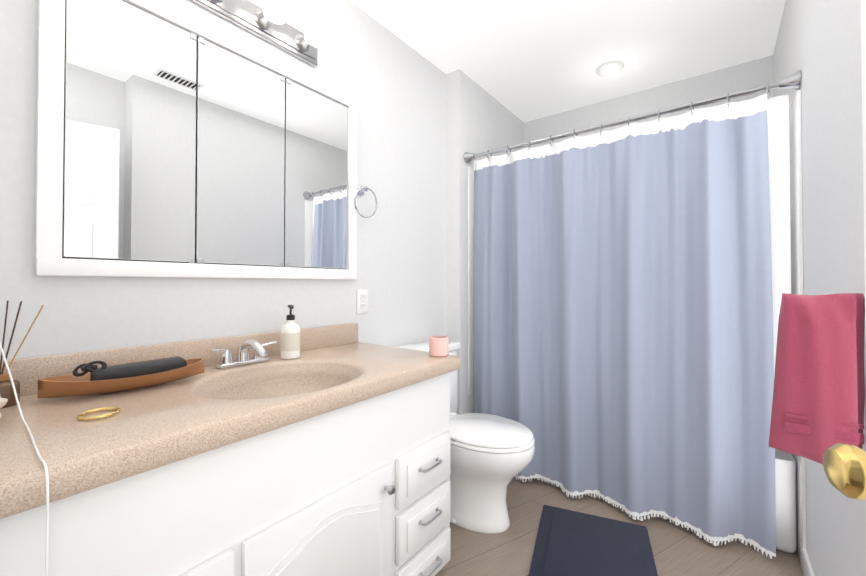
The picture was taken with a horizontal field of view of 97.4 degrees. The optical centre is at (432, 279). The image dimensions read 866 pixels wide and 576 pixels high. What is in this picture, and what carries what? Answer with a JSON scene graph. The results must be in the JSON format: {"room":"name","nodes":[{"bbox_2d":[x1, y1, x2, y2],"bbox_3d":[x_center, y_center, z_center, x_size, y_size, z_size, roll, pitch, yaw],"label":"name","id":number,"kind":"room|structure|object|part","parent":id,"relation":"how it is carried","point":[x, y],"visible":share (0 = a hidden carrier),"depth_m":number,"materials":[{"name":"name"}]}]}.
{"room":"bathroom","nodes":[
{"label":"bathroom","id":0,"kind":"room"},
{"bbox_2d":[0,0,445,360],"bbox_3d":[-0.717,-0.099,1.445,0.120,2.440,4.700,-1,-1,37],"label":"wall","id":1,"kind":"structure","parent":0,"point":[392,84],"depth_m":1.60,"materials":[{"name":"paint"}]},
{"bbox_2d":[35,0,356,279],"bbox_3d":[-0.680,-0.425,1.372,0.028,0.842,1.042,-1,-1,37],"label":"upper cabinet","id":2,"kind":"object","parent":1,"relation":"attached to","point":[171,141],"visible":1,"depth_m":1.20,"materials":[{"name":"white"}]},
{"bbox_2d":[191,0,327,66],"bbox_3d":[-0.644,-0.966,1.314,0.162,0.110,0.680,-1,-1,37],"label":"sconce","id":3,"kind":"object","parent":1,"relation":"attached to","point":[267,22],"visible":0.98,"depth_m":1.41,"materials":[{"name":"silver metal"}]},
{"bbox_2d":[357,289,367,313],"bbox_3d":[-0.339,0.106,1.834,0.009,0.116,0.072,-1,-1,37],"label":"outlet","id":4,"kind":"object","parent":1,"relation":"attached to","point":[362,300],"visible":1,"depth_m":1.83,"materials":[{"name":"white plastic"}]},
{"bbox_2d":[354,184,376,217],"bbox_3d":[-0.331,-0.373,1.812,0.056,0.165,0.145,-1,-1,37],"label":"towel ring","id":5,"kind":"object","parent":1,"relation":"attached to","point":[361,189],"visible":0.98,"depth_m":1.81,"materials":[{"name":"silver metal"}]},
{"bbox_2d":[446,69,523,414],"bbox_3d":[0.451,-0.081,2.819,0.110,2.440,1.100,-1,-1,37],"label":"wall","id":6,"kind":"structure","parent":0,"point":[479,119],"depth_m":2.40,"materials":[{"name":"paint"}]},
{"bbox_2d":[468,166,473,394],"bbox_3d":[0.486,0.008,2.767,0.008,1.460,0.860,-1,-1,37],"label":"wall","id":7,"kind":"structure","parent":6,"relation":"attached to","point":[470,169],"depth_m":2.44,"materials":[{"name":"white paint"}]},
{"bbox_2d":[350,0,785,121],"bbox_3d":[0.090,-1.376,0.904,2.240,0.100,4.780,-1,-1,37],"label":"ceiling","id":8,"kind":"structure","parent":0,"point":[526,60],"depth_m":2.09,"materials":[{"name":"paint"}]},
{"bbox_2d":[596,60,623,77],"bbox_3d":[1.093,-1.285,2.350,0.160,0.043,0.160,-1,-1,37],"label":"dome light","id":9,"kind":"object","parent":8,"relation":"attached to","point":[610,68],"visible":1,"depth_m":2.31,"materials":[{"name":"white glass"}]},
{"bbox_2d":[435,476,803,575],"bbox_3d":[0.090,1.164,0.871,2.240,0.100,4.780,-1,-1,37],"label":"floor","id":10,"kind":"structure","parent":0,"point":[678,550],"depth_m":1.59,"materials":[{"name":"brown wood"}]},
{"bbox_2d":[0,323,460,575],"bbox_3d":[-0.513,0.657,1.096,0.606,0.920,1.311,-1,-1,37],"label":"bathroom vanity","id":11,"kind":"object","parent":10,"relation":"on","point":[326,452],"visible":1,"depth_m":0.89,"materials":[{"name":"white"}]},
{"bbox_2d":[0,396,7,417],"bbox_3d":[-0.891,0.245,0.726,0.146,0.072,0.105,-1,-1,37],"label":"shell","id":12,"kind":"object","parent":11,"relation":"on","point":[3,401],"visible":1,"depth_m":0.76,"materials":[{"name":"beige"}]},
{"bbox_2d":[0,301,43,407],"bbox_3d":[-0.971,0.165,0.847,0.066,0.235,0.149,-1,-1,37],"label":"reed diffuser","id":13,"kind":"object","parent":11,"relation":"on","point":[6,390],"visible":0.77,"depth_m":0.85,"materials":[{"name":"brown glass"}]},
{"bbox_2d":[0,343,48,575],"bbox_3d":[-0.848,0.506,0.654,0.604,0.969,0.200,-1,-1,37],"label":"cable","id":14,"kind":"object","parent":11,"relation":"on","point":[47,480],"visible":1,"depth_m":0.56,"materials":[{"name":"white plastic"}]},
{"bbox_2d":[77,407,120,419],"bbox_3d":[-0.693,0.278,0.790,0.068,0.006,0.068,-1,-1,37],"label":"bangle","id":15,"kind":"object","parent":11,"relation":"on","point":[80,415],"visible":1,"depth_m":0.79,"materials":[{"name":"gold metal"}]},
{"bbox_2d":[38,356,203,397],"bbox_3d":[-0.786,0.243,0.992,0.151,0.082,0.339,-1,-1,37],"label":"tray","id":16,"kind":"object","parent":11,"relation":"on","point":[91,379],"visible":1,"depth_m":0.95,"materials":[{"name":"brown wood"}]},
{"bbox_2d":[210,339,276,368],"bbox_3d":[-0.600,0.243,1.259,0.162,0.089,0.222,-1,-1,37],"label":"faucet","id":17,"kind":"object","parent":11,"relation":"on","point":[243,355],"visible":1,"depth_m":1.25,"materials":[{"name":"silver metal"}]},
{"bbox_2d":[280,305,299,358],"bbox_3d":[-0.524,0.192,1.403,0.074,0.196,0.069,-1,-1,37],"label":"soap dispenser","id":18,"kind":"object","parent":11,"relation":"on","point":[290,340],"visible":1,"depth_m":1.38,"materials":[{"name":"white plastic"}]},
{"bbox_2d":[429,336,447,356],"bbox_3d":[0.022,0.255,1.457,0.074,0.070,0.074,-1,-1,37],"label":"candle jar","id":19,"kind":"object","parent":11,"relation":"on","point":[438,346],"visible":1,"depth_m":1.43,"materials":[{"name":"pink glass"}]},
{"bbox_2d":[396,340,534,533],"bbox_3d":[0.143,0.739,1.864,0.724,0.775,0.470,-1,-1,37],"label":"toilet","id":20,"kind":"object","parent":10,"relation":"on","point":[491,457],"visible":0.58,"depth_m":1.70,"materials":[{"name":"white ceramic"}]},
{"bbox_2d":[528,505,657,575],"bbox_3d":[0.615,1.112,1.460,0.450,0.018,0.740,0,-1,22],"label":"rug","id":21,"kind":"object","parent":10,"relation":"on","point":[570,543],"visible":1,"depth_m":1.57,"materials":[{"name":"fabric"}]},
{"bbox_2d":[775,449,796,552],"bbox_3d":[1.110,0.811,2.316,1.513,0.643,0.828,-1,-1,37],"label":"bathtub","id":22,"kind":"object","parent":10,"relation":"on","point":[785,488],"visible":0.06,"depth_m":1.55,"materials":[{"name":"white ceramic"}]},
{"bbox_2d":[524,55,773,148],"bbox_3d":[1.364,-0.082,2.744,1.880,2.440,0.120,-1,-1,37],"label":"wall","id":23,"kind":"structure","parent":0,"point":[745,75],"depth_m":2.56,"materials":[{"name":"paint"}]},
{"bbox_2d":[773,0,865,575],"bbox_3d":[1.483,-0.101,1.290,0.300,2.440,2.300,-1,-1,37],"label":"wall","id":24,"kind":"structure","parent":0,"point":[818,44],"depth_m":1.11,"materials":[{"name":"paint"}]},
{"bbox_2d":[463,70,800,558],"bbox_3d":[0.815,0.148,1.930,1.536,1.924,0.141,-1,-1,37],"label":"shower curtain","id":25,"kind":"object","parent":24,"relation":"attached to","point":[632,282],"visible":0.94,"depth_m":1.78,"materials":[{"name":"fabric"}]},
{"bbox_3d":[0.831,-0.058,1.954,1.536,1.511,0.088,-1,-1,37],"label":"rod","id":26,"kind":"part","parent":25,"relation":"part of","materials":[{"name":"silver metal"}]},
{"bbox_2d":[789,90,806,561],"bbox_3d":[1.695,0.196,1.828,0.012,1.860,0.900,-1,-1,37],"label":"wall","id":27,"kind":"structure","parent":24,"relation":"attached to","point":[796,197],"depth_m":1.50,"materials":[{"name":"white paint"}]},
{"bbox_2d":[800,542,814,575],"bbox_3d":[1.060,1.070,0.975,0.012,0.090,1.308,-1,-1,37],"label":"baseboard","id":28,"kind":"structure","parent":24,"relation":"attached to","point":[806,566],"depth_m":1.38,"materials":[{"name":"white wood"}]},
{"bbox_2d":[768,293,864,464],"bbox_3d":[0.884,0.223,0.881,0.165,0.384,0.080,-1,-1,37],"label":"towel","id":29,"kind":"object","parent":24,"relation":"attached to","point":[818,405],"visible":0.94,"depth_m":0.85,"materials":[{"name":"pink fabric"}]},
{"bbox_3d":[0.004,-1.140,-0.174,0.995,0.400,0.120,-1,-1,37],"label":"wall","id":30,"kind":"structure","parent":0,"visible":0},
{"bbox_2d":[823,0,865,500],"bbox_3d":[0.384,0.086,0.106,0.301,2.020,0.744,-1,-1,37],"label":"door","id":31,"kind":"structure","parent":30,"relation":"in","point":[844,465],"depth_m":0.41,"materials":[{"name":"white"}]}
]}

